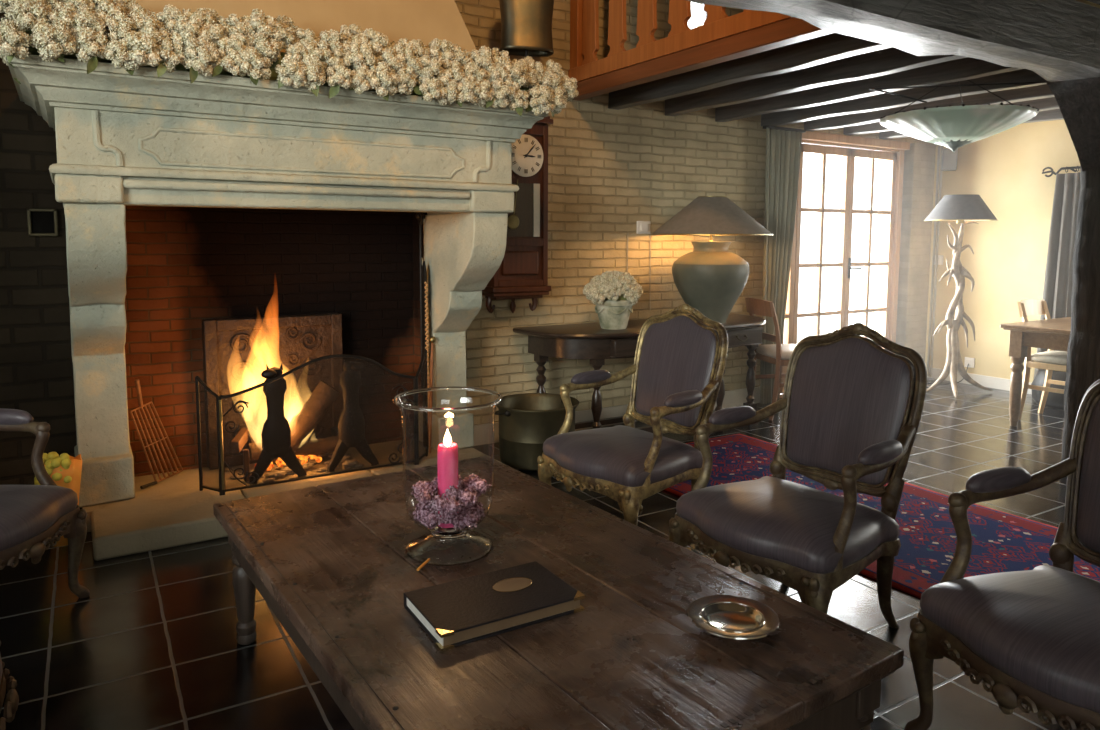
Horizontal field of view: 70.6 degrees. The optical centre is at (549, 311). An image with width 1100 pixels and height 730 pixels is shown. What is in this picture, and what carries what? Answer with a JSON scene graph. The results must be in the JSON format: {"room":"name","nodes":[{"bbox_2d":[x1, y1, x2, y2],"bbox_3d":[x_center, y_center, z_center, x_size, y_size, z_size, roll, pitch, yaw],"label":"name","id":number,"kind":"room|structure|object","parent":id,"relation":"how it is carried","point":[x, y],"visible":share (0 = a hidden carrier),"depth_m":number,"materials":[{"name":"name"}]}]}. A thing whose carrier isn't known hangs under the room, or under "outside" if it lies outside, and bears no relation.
{"room":"traditional dwelling","nodes":[
{"label":"traditional dwelling","id":0,"kind":"room"},
{"bbox_2d":[0,0,937,484],"bbox_3d":[-0.334,-1.457,4.996,9.600,4.600,0.250,-3,6,-32],"label":"wall","id":1,"kind":"structure","parent":0,"point":[610,170],"depth_m":5.21,"materials":[{"name":"beige brick"}]},
{"bbox_2d":[27,208,58,235],"bbox_3d":[-2.387,-0.420,3.659,0.120,0.130,0.025,-3,6,-32],"label":"picture frame","id":2,"kind":"object","parent":1,"relation":"attached to","point":[40,221],"visible":1,"depth_m":3.66,"materials":[{"name":"metal"}]},
{"bbox_2d":[482,116,553,312],"bbox_3d":[-0.212,-0.656,4.870,0.430,1.349,0.203,-3,6,-32],"label":"wall clock","id":3,"kind":"object","parent":1,"relation":"attached to","point":[522,273],"visible":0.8,"depth_m":4.85,"materials":[{"name":"brown wood"}]},
{"bbox_2d":[474,386,759,445],"bbox_3d":[0.677,0.727,5.676,2.830,0.130,0.020,-3,6,-32],"label":"baseboard","id":4,"kind":"structure","parent":1,"relation":"attached to","point":[483,433],"depth_m":5.48,"materials":[{"name":"stone"}]},
{"bbox_2d":[627,233,650,310],"bbox_3d":[0.637,-0.271,5.557,0.218,0.580,0.007,-3,6,-32],"label":"cable","id":5,"kind":"object","parent":1,"relation":"attached to","point":[627,233],"visible":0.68,"depth_m":5.59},
{"bbox_2d":[636,221,650,233],"bbox_3d":[0.672,-0.601,5.538,0.120,0.090,0.030,-3,6,-32],"label":"light switch","id":6,"kind":"object","parent":1,"relation":"attached to","point":[643,227],"visible":1,"depth_m":5.53,"materials":[{"name":"white plastic"}]},
{"bbox_2d":[702,4,706,24],"bbox_3d":[1.055,-2.453,5.756,0.350,0.950,0.050,-3,6,-32],"label":"window","id":7,"kind":"structure","parent":1,"relation":"in","point":[704,14],"depth_m":5.85,"materials":[{"name":"white paint"}]},
{"bbox_2d":[779,131,909,398],"bbox_3d":[2.537,-0.406,6.774,1.590,2.195,0.150,-3,6,-32],"label":"door","id":8,"kind":"structure","parent":1,"relation":"in","point":[850,148],"depth_m":6.80,"materials":[{"name":"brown wood"}]},
{"bbox_2d":[0,377,1070,729],"bbox_3d":[1.300,1.139,2.571,9.600,0.100,8.400,-3,6,-32],"label":"floor","id":9,"kind":"structure","parent":0,"point":[152,645],"depth_m":2.64,"materials":[{"name":"tile"}]},
{"bbox_2d":[0,641,18,729],"bbox_3d":[-1.478,0.668,1.511,0.739,1.033,0.694,-3,6,-30],"label":"armchair","id":10,"kind":"object","parent":9,"relation":"on","point":[11,703],"visible":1,"depth_m":1.69,"materials":[{"name":"brown wood"}]},
{"bbox_2d":[0,408,89,597],"bbox_3d":[-2.005,0.569,2.538,0.739,1.033,0.694,1,5,6],"label":"armchair","id":11,"kind":"object","parent":9,"relation":"on","point":[32,517],"visible":1,"depth_m":2.68,"materials":[{"name":"leather"}]},
{"bbox_2d":[34,452,81,546],"bbox_3d":[-2.096,0.799,3.325,0.177,0.407,0.131,-3,6,-32],"label":"bag","id":12,"kind":"object","parent":9,"relation":"on","point":[65,470],"visible":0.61,"depth_m":3.29,"materials":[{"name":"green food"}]},
{"bbox_2d":[6,0,547,559],"bbox_3d":[-1.277,-1.345,3.827,2.275,4.591,1.157,-3,6,-32],"label":"stone fireplace","id":13,"kind":"object","parent":9,"relation":"on","point":[219,229],"depth_m":3.88,"materials":[{"name":"stone"}]},
{"bbox_2d":[130,379,182,488],"bbox_3d":[-1.972,0.585,3.887,0.065,0.535,0.322,1,5,9],"label":"rack","id":14,"kind":"object","parent":13,"relation":"on","point":[137,382],"visible":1,"depth_m":3.86,"materials":[{"name":"metal"}]},
{"bbox_2d":[6,54,547,142],"bbox_3d":[-1.226,-0.938,3.781,2.275,0.166,0.959,-3,6,-32],"label":"mantel shelf","id":15,"kind":"object","parent":13,"relation":"attached to","point":[56,86],"depth_m":3.29,"materials":[{"name":"stone"}]},
{"bbox_2d":[249,364,306,483],"bbox_3d":[-1.455,0.542,4.034,0.283,0.600,0.389,-3,6,-32],"label":"andiron","id":16,"kind":"object","parent":13,"relation":"on","point":[276,431],"visible":0.94,"depth_m":3.88,"materials":[{"name":"black metal"}]},
{"bbox_2d":[248,435,338,459],"bbox_3d":[-1.344,0.727,4.188,0.525,0.108,0.093,-3,6,-29],"label":"log","id":17,"kind":"object","parent":16,"relation":"on","point":[325,445],"visible":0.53,"depth_m":4.18,"materials":[{"name":"brown wood"}]},
{"bbox_2d":[248,429,314,442],"bbox_3d":[-1.454,0.653,4.206,0.342,0.149,0.096,-2,6,-26],"label":"log","id":18,"kind":"object","parent":17,"relation":"on","point":[254,436],"visible":0.16,"depth_m":4.12,"materials":[{"name":"wood"}]},
{"bbox_2d":[289,381,339,450],"bbox_3d":[-1.289,0.558,4.144,0.332,0.374,0.130,-2,6,-19],"label":"log","id":19,"kind":"object","parent":17,"relation":"on","point":[324,395],"visible":0.83,"depth_m":4.10,"materials":[{"name":"brown wood"}]},
{"bbox_2d":[0,0,578,116],"bbox_3d":[-1.011,-1.116,3.509,2.501,0.369,0.589,-3,6,-32],"label":"flower garland","id":20,"kind":"object","parent":13,"relation":"on","point":[201,41],"visible":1,"depth_m":3.19,"materials":[{"name":"white plant"}]},
{"bbox_2d":[106,0,476,52],"bbox_3d":[-1.264,-2.329,3.761,1.945,2.620,0.720,-3,6,-32],"label":"hood","id":21,"kind":"object","parent":13,"relation":"attached to","point":[425,20],"depth_m":3.73,"materials":[{"name":"beige paint"}]},
{"bbox_2d":[225,452,375,482],"bbox_3d":[-1.309,0.819,4.162,0.778,0.050,0.359,-3,6,-32],"label":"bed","id":22,"kind":"object","parent":13,"relation":"on","point":[346,461],"visible":0.61,"depth_m":4.10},
{"bbox_2d":[255,455,321,470],"bbox_3d":[-1.408,0.800,4.152,0.361,0.066,0.193,-3,6,-32],"label":"embers","id":23,"kind":"object","parent":22,"relation":"on","point":[279,461],"visible":0.38,"depth_m":4.16,"materials":[{"name":"orange"}]},
{"bbox_2d":[195,349,427,495],"bbox_3d":[-1.153,0.528,3.977,1.181,0.632,0.154,-3,6,-32],"label":"fire screen","id":24,"kind":"object","parent":13,"relation":"on","point":[221,490],"visible":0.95,"depth_m":3.77,"materials":[{"name":"black metal"}]},
{"bbox_2d":[327,358,378,471],"bbox_3d":[-1.127,0.525,4.235,0.283,0.600,0.389,-3,6,-32],"label":"andiron","id":25,"kind":"object","parent":13,"relation":"on","point":[350,430],"visible":0.99,"depth_m":4.08,"materials":[{"name":"black metal"}]},
{"bbox_2d":[416,212,424,394],"bbox_3d":[-0.744,-0.042,4.526,0.051,1.067,0.078,-3,6,-32],"label":"fire poker","id":26,"kind":"object","parent":13,"relation":"hanging from","point":[420,216],"visible":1,"depth_m":4.50,"materials":[{"name":"black metal"}]},
{"bbox_2d":[421,261,429,448],"bbox_3d":[-0.720,0.253,4.476,0.024,1.089,0.086,-3,6,-32],"label":"spit","id":27,"kind":"object","parent":13,"relation":"on","point":[424,285],"visible":0.67,"depth_m":4.46,"materials":[{"name":"brown metal"}]},
{"bbox_2d":[428,336,435,452],"bbox_3d":[-0.683,0.472,4.444,0.041,0.661,0.106,2,6,15],"label":"poker","id":28,"kind":"object","parent":13,"relation":"on","point":[432,339],"visible":0.96,"depth_m":4.44,"materials":[{"name":"metal"}]},
{"bbox_2d":[495,393,578,470],"bbox_3d":[-0.081,0.703,4.580,0.503,0.358,0.504,-3,6,-32],"label":"bucket","id":29,"kind":"object","parent":9,"relation":"on","point":[526,420],"visible":0.71,"depth_m":4.39,"materials":[{"name":"green metal"}]},
{"bbox_2d":[213,456,903,729],"bbox_3d":[-0.172,0.894,2.100,1.016,0.463,1.770,-3,7,-34],"label":"coffee table","id":30,"kind":"object","parent":9,"relation":"on","point":[330,561],"visible":0.86,"depth_m":1.72,"materials":[{"name":"brown wood"}]},
{"bbox_2d":[417,558,429,570],"bbox_3d":[-0.330,0.660,2.029,0.007,0.017,0.051,3,6,28],"label":"stick","id":31,"kind":"object","parent":30,"relation":"on","point":[428,559],"visible":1,"depth_m":2.03,"materials":[{"name":"orange wood"}]},
{"bbox_2d":[393,387,502,565],"bbox_3d":[-0.279,0.445,2.144,0.297,0.429,0.297,-3,6,-32],"label":"hurricane vase","id":32,"kind":"object","parent":30,"relation":"on","point":[443,546],"visible":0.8,"depth_m":2.10,"materials":[{"name":"clear glass"}]},
{"bbox_2d":[437,429,458,527],"bbox_3d":[-0.281,0.455,2.143,0.057,0.270,0.057,-1,5,-9],"label":"candle","id":33,"kind":"object","parent":32,"relation":"in","point":[447,452],"visible":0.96,"depth_m":2.12,"materials":[{"name":"pink wax"}]},
{"bbox_2d":[411,474,490,528],"bbox_3d":[-0.271,0.525,2.146,0.213,0.132,0.219,-2,6,-22],"label":"dried flowers","id":34,"kind":"object","parent":32,"relation":"in","point":[462,500],"visible":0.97,"depth_m":2.10,"materials":[{"name":"purple plant"}]},
{"bbox_2d":[403,561,584,651],"bbox_3d":[-0.132,0.673,1.810,0.358,0.038,0.229,-3,6,-31],"label":"album","id":35,"kind":"object","parent":30,"relation":"on","point":[452,614],"visible":1,"depth_m":1.77,"materials":[{"name":"black leather"}]},
{"bbox_2d":[687,595,779,639],"bbox_3d":[0.408,0.689,1.737,0.202,0.024,0.202,4,7,35],"label":"dish","id":36,"kind":"object","parent":30,"relation":"on","point":[726,616],"visible":1,"depth_m":1.75,"materials":[{"name":"metal"}]},
{"bbox_2d":[537,303,727,525],"bbox_3d":[0.357,0.493,3.439,0.739,1.033,0.694,-4,7,-36],"label":"armchair","id":37,"kind":"object","parent":9,"relation":"on","point":[677,370],"visible":0.9,"depth_m":3.40,"materials":[{"name":"purple leather"}]},
{"bbox_2d":[513,313,765,431],"bbox_3d":[0.755,0.454,5.306,1.973,0.745,0.604,-3,6,-32],"label":"console table","id":38,"kind":"object","parent":9,"relation":"on","point":[592,342],"visible":0.48,"depth_m":4.93,"materials":[{"name":"black wood"}]},
{"bbox_2d":[583,270,642,329],"bbox_3d":[0.405,-0.081,5.005,0.381,0.374,0.386,-1,6,-17],"label":"flower pot","id":39,"kind":"object","parent":38,"relation":"on","point":[613,293],"visible":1,"depth_m":4.89,"materials":[{"name":"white plant"}]},
{"bbox_2d":[651,196,772,322],"bbox_3d":[1.112,-0.360,5.380,0.827,0.864,0.827,-3,6,-32],"label":"table lamp","id":40,"kind":"object","parent":38,"relation":"on","point":[710,279],"visible":0.98,"depth_m":5.19,"materials":[{"name":"ceramic"}]},
{"bbox_2d":[745,298,796,419],"bbox_3d":[1.770,0.336,5.878,0.527,0.885,0.439,-1,6,-12],"label":"chair","id":41,"kind":"object","parent":9,"relation":"on","point":[779,354],"visible":0.54,"depth_m":5.71,"materials":[{"name":"brown wood"}]},
{"bbox_2d":[756,344,796,359],"bbox_3d":[1.823,0.298,5.886,0.418,0.065,0.439,-1,6,-12],"label":"cushion","id":42,"kind":"object","parent":41,"relation":"on","point":[766,351],"depth_m":5.80,"materials":[{"name":"leather"}]},
{"bbox_2d":[669,323,926,628],"bbox_3d":[0.835,0.570,2.651,0.739,1.033,0.694,-3,7,-34],"label":"armchair","id":43,"kind":"object","parent":9,"relation":"on","point":[851,407],"visible":0.94,"depth_m":2.62,"materials":[{"name":"leather"}]},
{"bbox_2d":[664,434,1099,597],"bbox_3d":[1.516,0.972,3.752,1.192,0.015,2.820,-3,6,-32],"label":"oriental rug","id":44,"kind":"object","parent":9,"relation":"on","point":[1001,541],"visible":0.32,"depth_m":3.52,"materials":[{"name":"multicoloured carpet"}]},
{"bbox_2d":[924,194,997,398],"bbox_3d":[3.459,-0.143,6.621,0.554,1.682,0.562,4,7,38],"label":"floor lamp","id":45,"kind":"object","parent":9,"relation":"on","point":[960,208],"visible":1,"depth_m":6.58,"materials":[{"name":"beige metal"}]},
{"bbox_2d":[904,379,1099,729],"bbox_3d":[1.334,0.646,1.860,0.739,1.033,0.694,-2,6,-24],"label":"armchair","id":46,"kind":"object","parent":9,"relation":"on","point":[1033,636],"visible":1,"depth_m":1.92,"materials":[{"name":"leather"}]},
{"bbox_2d":[1000,317,1070,426],"bbox_3d":[4.085,0.502,5.018,0.980,0.730,1.840,-3,6,-32],"label":"dining table","id":47,"kind":"object","parent":9,"relation":"on","point":[1054,334],"visible":0.6,"depth_m":5.46,"materials":[{"name":"brown wood"}]},
{"bbox_2d":[1018,299,1066,419],"bbox_3d":[3.720,0.365,5.658,0.439,0.885,0.527,-4,7,-36],"label":"chair","id":48,"kind":"object","parent":9,"relation":"on","point":[1051,360],"visible":0.56,"depth_m":5.67,"materials":[{"name":"brown wood"}]},
{"bbox_2d":[1031,351,1066,365],"bbox_3d":[3.752,0.336,5.611,0.439,0.055,0.418,-4,7,-36],"label":"cushion","id":49,"kind":"object","parent":48,"relation":"on","point":[1048,358],"depth_m":5.57,"materials":[{"name":"white fabric"}]},
{"bbox_2d":[1032,369,1065,408],"bbox_3d":[4.040,0.605,6.205,0.290,0.320,0.352,-3,6,-32],"label":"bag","id":50,"kind":"object","parent":9,"relation":"on","point":[1054,400],"visible":0.38,"depth_m":6.12,"materials":[{"name":"grey fabric"}]},
{"bbox_2d":[1061,165,1099,460],"bbox_3d":[3.143,-0.150,4.328,0.307,2.150,0.322,-3,6,-32],"label":"wooden post","id":51,"kind":"object","parent":9,"relation":"on","point":[1083,352],"visible":0.67,"depth_m":4.33,"materials":[{"name":"brown wood"}]},
{"bbox_2d":[1040,76,1099,171],"bbox_3d":[2.826,-1.004,4.076,0.569,0.495,0.235,-3,6,-32],"label":"brace","id":52,"kind":"object","parent":51,"relation":"attached to","point":[1078,101],"visible":0.8,"depth_m":4.10,"materials":[{"name":"brown wood"}]},
{"bbox_2d":[872,144,914,356],"bbox_3d":[3.204,-0.454,7.281,0.120,2.200,0.265,-3,6,-32],"label":"wall","id":53,"kind":"structure","parent":0,"point":[908,154],"depth_m":7.26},
{"bbox_2d":[905,143,935,361],"bbox_3d":[3.393,-0.464,7.394,0.320,2.200,0.270,-3,6,-32],"label":"wall pier","id":54,"kind":"object","parent":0,"point":[924,154],"visible":0.29,"depth_m":7.26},
{"bbox_2d":[925,0,1099,382],"bbox_3d":[5.513,-1.390,4.529,0.250,4.600,7.300,-3,6,-32],"label":"wall","id":55,"kind":"structure","parent":0,"point":[1007,265],"depth_m":6.86,"materials":[{"name":"yellow paint"}]},
{"bbox_2d":[927,146,940,375],"bbox_3d":[3.626,-0.464,7.350,0.022,2.170,0.021,-3,6,-32],"label":"conduit","id":56,"kind":"object","parent":55,"relation":"attached to","point":[939,147],"visible":0.91,"depth_m":7.35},
{"bbox_2d":[930,146,943,376],"bbox_3d":[3.641,-0.461,7.325,0.022,2.170,0.021,-3,6,-32],"label":"conduit","id":57,"kind":"object","parent":55,"relation":"attached to","point":[942,147],"visible":0.78,"depth_m":7.33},
{"bbox_2d":[935,255,942,264],"bbox_3d":[3.669,-0.488,7.346,0.018,0.090,0.090,-3,6,-32],"label":"light switch","id":58,"kind":"object","parent":55,"relation":"attached to","point":[940,257],"visible":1,"depth_m":7.32,"materials":[{"name":"white plastic"}]},
{"bbox_2d":[941,149,957,170],"bbox_3d":[3.658,-1.385,7.109,0.131,0.190,0.180,3,6,24],"label":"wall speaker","id":59,"kind":"object","parent":55,"relation":"attached to","point":[949,158],"visible":0.92,"depth_m":7.03,"materials":[{"name":"white metal"}]},
{"bbox_2d":[964,357,974,367],"bbox_3d":[3.850,0.466,7.137,0.018,0.090,0.090,-3,6,-32],"label":"wall socket","id":60,"kind":"object","parent":55,"relation":"attached to","point":[971,361],"visible":1,"depth_m":7.13,"materials":[{"name":"white plastic"}]},
{"bbox_2d":[927,367,1031,394],"bbox_3d":[4.792,0.762,5.636,0.015,0.100,4.380,-3,6,-32],"label":"baseboard","id":61,"kind":"structure","parent":55,"relation":"attached to","point":[986,381],"depth_m":7.02,"materials":[{"name":"white paint"}]},
{"bbox_2d":[1034,166,1079,377],"bbox_3d":[4.473,-0.194,5.951,0.142,1.903,1.406,-3,6,-32],"label":"window curtain","id":62,"kind":"object","parent":55,"relation":"hanging from","point":[1058,281],"visible":0.34,"depth_m":6.34,"materials":[{"name":"grey fabric"}]},
{"bbox_2d":[1087,0,1099,4],"bbox_3d":[4.101,-1.333,2.004,4.800,0.050,4.500,-3,6,-32],"label":"ceiling","id":63,"kind":"structure","parent":0,"point":[1093,1],"depth_m":3.69,"materials":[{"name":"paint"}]},
{"bbox_2d":[686,0,1099,81],"bbox_3d":[2.059,-1.296,3.559,6.550,0.312,0.319,-3,6,-32],"label":"beam","id":64,"kind":"structure","parent":63,"relation":"attached to","point":[1057,40],"depth_m":3.28,"materials":[{"name":"black wood"}]},
{"bbox_2d":[573,17,833,99],"bbox_3d":[0.741,-1.359,4.214,0.100,0.090,2.220,-3,6,-32],"label":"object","id":65,"kind":"structure","parent":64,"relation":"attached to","point":[793,30],"depth_m":4.03,"materials":[{"name":"brown wood"}]},
{"bbox_2d":[568,0,792,81],"bbox_3d":[0.753,-1.900,4.142,0.085,0.990,2.267,-3,6,-32],"label":"railing","id":66,"kind":"object","parent":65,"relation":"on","point":[585,64],"visible":0.87,"depth_m":4.49,"materials":[{"name":"orange wood"}]},
{"bbox_3d":[1.581,-3.500,1.706,9.600,0.100,7.400,-3,6,-32],"label":"ceiling","id":67,"kind":"structure","parent":0,"visible":0},
{"bbox_2d":[499,0,553,56],"bbox_3d":[-0.129,-2.570,4.336,0.310,2.390,0.170,-1,6,-12],"label":"bell","id":68,"kind":"object","parent":67,"relation":"hanging from","point":[526,29],"visible":0.94,"depth_m":4.36,"materials":[{"name":"brown metal"}]},
{"bbox_3d":[2.527,-1.571,5.256,4.050,0.040,2.300,-3,6,-32],"label":"ceiling","id":69,"kind":"structure","parent":0,"visible":0},
{"bbox_2d":[608,33,890,109],"bbox_3d":[1.027,-1.381,4.378,0.101,0.186,2.240,-3,6,-32],"label":"joist","id":70,"kind":"object","parent":69,"relation":"attached to","point":[834,46],"visible":0.52,"depth_m":4.21,"materials":[{"name":"black wood"}]},
{"bbox_2d":[665,47,966,116],"bbox_3d":[1.444,-1.403,4.635,0.101,0.186,2.240,-3,6,-32],"label":"joist","id":71,"kind":"object","parent":69,"relation":"attached to","point":[891,60],"visible":0.51,"depth_m":4.50,"materials":[{"name":"black wood"}]},
{"bbox_2d":[715,57,1022,121],"bbox_3d":[1.861,-1.426,4.891,0.102,0.186,2.240,-3,6,-32],"label":"joist","id":72,"kind":"object","parent":69,"relation":"attached to","point":[967,68],"visible":0.44,"depth_m":4.74,"materials":[{"name":"black wood"}]},
{"bbox_2d":[869,81,1045,102],"bbox_3d":[2.323,-1.230,4.341,1.001,0.098,0.126,2,6,14],"label":"wire","id":73,"kind":"object","parent":72,"relation":"attached to","point":[874,89],"visible":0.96,"depth_m":4.39,"materials":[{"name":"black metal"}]},
{"bbox_2d":[761,69,1046,125],"bbox_3d":[2.277,-1.448,5.148,0.102,0.186,2.240,-3,6,-32],"label":"joist","id":74,"kind":"object","parent":69,"relation":"attached to","point":[885,100],"visible":0.32,"depth_m":5.06,"materials":[{"name":"wood"}]},
{"bbox_2d":[760,125,805,403],"bbox_3d":[1.828,-0.356,6.165,0.440,2.165,0.062,-3,6,-32],"label":"door curtain","id":75,"kind":"object","parent":74,"relation":"hanging from","point":[783,144],"visible":0.8,"depth_m":6.11,"materials":[{"name":"grey fabric"}]},
{"bbox_2d":[804,84,1054,130],"bbox_3d":[2.694,-1.471,5.404,0.101,0.186,2.240,-3,6,-32],"label":"joist","id":76,"kind":"object","parent":69,"relation":"attached to","point":[1040,91],"visible":0.29,"depth_m":5.34,"materials":[{"name":"wood"}]},
{"bbox_2d":[843,97,1059,135],"bbox_3d":[3.111,-1.494,5.661,0.101,0.186,2.240,-3,6,-32],"label":"joist","id":77,"kind":"object","parent":69,"relation":"attached to","point":[1045,104],"visible":0.16,"depth_m":6.25,"materials":[{"name":"wood"}]},
{"bbox_2d":[879,80,1038,151],"bbox_3d":[2.377,-1.210,4.548,0.830,0.548,0.830,-3,6,-32],"label":"pendant lamp","id":78,"kind":"object","parent":69,"relation":"hanging from","point":[952,127],"visible":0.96,"depth_m":4.34,"materials":[{"name":"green glass"}]},
{"bbox_2d":[879,109,1063,139],"bbox_3d":[3.528,-1.516,5.918,0.102,0.186,2.240,-3,6,-32],"label":"joist","id":79,"kind":"object","parent":69,"relation":"attached to","point":[1049,115],"visible":0.16,"depth_m":5.73,"materials":[{"name":"black wood"}]},
{"label":"outside","id":80,"kind":"structure","parent":0,"visible":0},
{"bbox_2d":[783,325,870,343],"bbox_3d":[1.497,0.546,9.073,7.000,0.100,4.300,-3,6,-32],"label":"terrace","id":81,"kind":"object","parent":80,"point":[802,332],"depth_m":11.23,"materials":[{"name":"stone"}]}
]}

